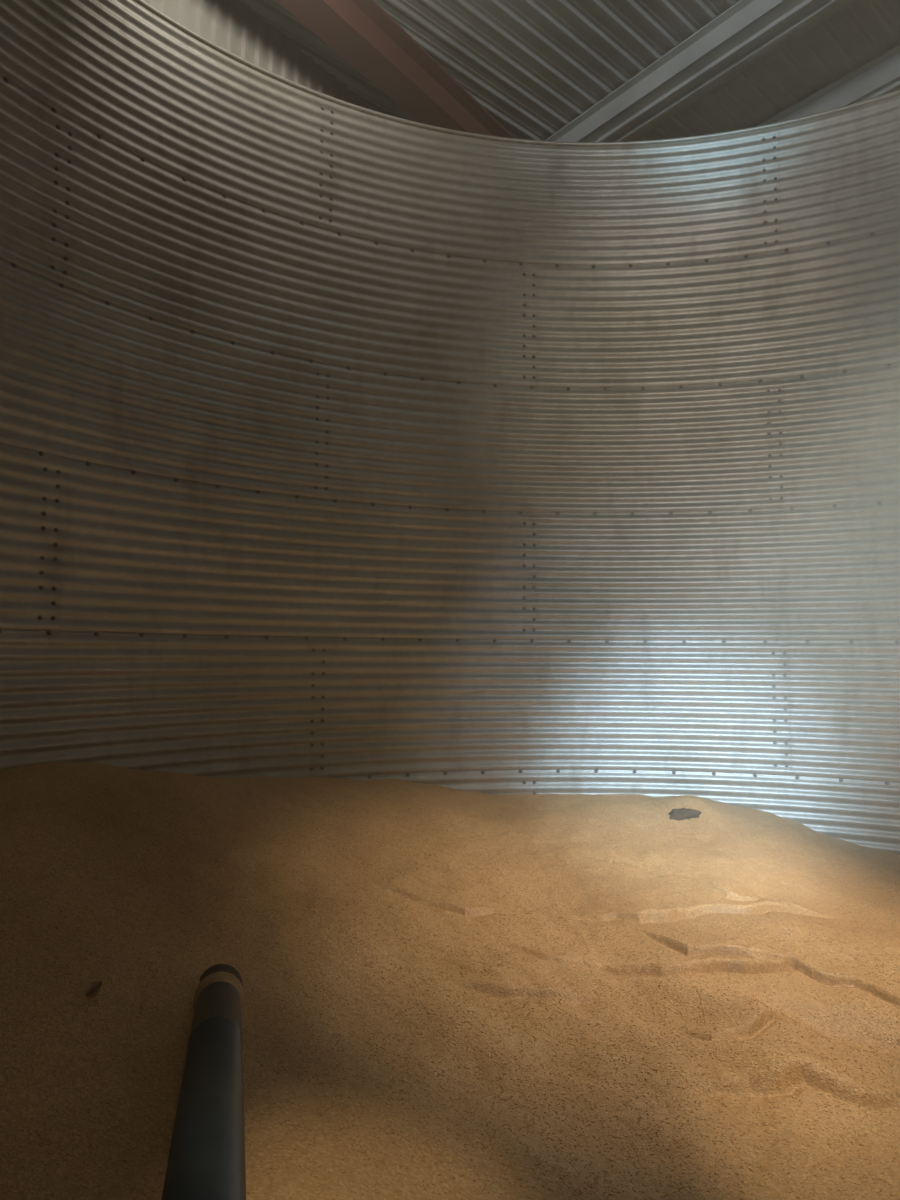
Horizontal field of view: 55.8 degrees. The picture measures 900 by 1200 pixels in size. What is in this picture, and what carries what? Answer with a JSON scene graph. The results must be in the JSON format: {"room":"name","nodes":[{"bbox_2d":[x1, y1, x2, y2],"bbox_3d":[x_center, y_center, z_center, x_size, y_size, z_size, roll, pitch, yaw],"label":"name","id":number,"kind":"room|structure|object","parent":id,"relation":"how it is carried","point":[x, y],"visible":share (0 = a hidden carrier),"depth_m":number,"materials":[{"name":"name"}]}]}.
{"room":"farm building","nodes":[
{"label":"farm building","id":0,"kind":"room"},
{"bbox_2d":[143,0,377,111],"bbox_3d":[-1.644,-0.799,5.652,0.025,7.000,19.875,-2,-4,35],"label":"wall","id":1,"kind":"structure","parent":0,"point":[231,25],"depth_m":6.16,"materials":[{"name":"beige"}]},
{"bbox_2d":[239,0,899,140],"bbox_3d":[3.235,-4.546,2.107,30.001,0.022,21.914,4,-5,-44],"label":"ceiling","id":2,"kind":"structure","parent":0,"point":[535,66],"depth_m":6.63,"materials":[{"name":"grey metal"}]},
{"bbox_2d":[275,0,513,137],"bbox_3d":[-0.395,-4.076,6.485,0.260,0.340,18.000,-2,-4,35],"label":"steel beam","id":3,"kind":"structure","parent":2,"relation":"attached to","point":[361,32],"depth_m":6.40,"materials":[{"name":"metal"}]},
{"bbox_2d":[545,0,855,141],"bbox_3d":[3.124,-4.242,5.069,0.540,0.190,14.000,3,-5,-36],"label":"steel beam","id":4,"kind":"structure","parent":2,"relation":"attached to","point":[748,32],"depth_m":6.56,"materials":[{"name":"grey metal"}]},
{"bbox_2d":[757,45,899,125],"bbox_3d":[3.330,-4.099,6.976,0.400,0.230,14.000,3,-5,-36],"label":"steel beam","id":5,"kind":"structure","parent":2,"relation":"attached to","point":[880,76],"depth_m":6.84,"materials":[{"name":"grey metal"}]},
{"bbox_3d":[2.966,2.551,1.871,20.000,0.120,24.000,-1,-4,22],"label":"floor","id":6,"kind":"structure","parent":0,"visible":0},
{"bbox_2d":[0,0,899,853],"bbox_3d":[0.888,-0.361,2.215,6.421,5.714,6.421,-1,-4,17],"label":"wall","id":7,"kind":"structure","parent":6,"relation":"on","point":[338,438],"depth_m":5.10,"materials":[{"name":"metal"}]},
{"bbox_2d":[0,761,899,1199],"bbox_3d":[0.880,1.078,2.123,6.393,0.886,6.393,-1,-4,22],"label":"pile","id":8,"kind":"object","parent":7,"relation":"in","point":[450,993],"visible":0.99,"depth_m":2.84,"materials":[{"name":"brown food"}]},
{"bbox_2d":[86,981,101,996],"bbox_3d":[-0.988,1.081,2.377,0.032,0.016,0.097,1,-4,-8],"label":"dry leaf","id":9,"kind":"object","parent":8,"relation":"on","point":[95,985],"visible":1,"depth_m":2.36,"materials":[{"name":"brown plant"}]},
{"bbox_2d":[161,964,245,1199],"bbox_3d":[-0.393,0.969,1.353,0.141,0.399,2.638,1,-4,-14],"label":"tube","id":10,"kind":"object","parent":8,"relation":"on","point":[206,1159],"visible":1,"depth_m":1.62,"materials":[{"name":"black metal"}]},
{"bbox_2d":[668,808,700,820],"bbox_3d":[1.350,1.246,4.928,0.211,0.085,0.093,-1,-4,22],"label":"clump","id":11,"kind":"object","parent":8,"relation":"on","point":[683,813],"visible":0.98,"depth_m":4.89,"materials":[{"name":"grey"}]}
]}

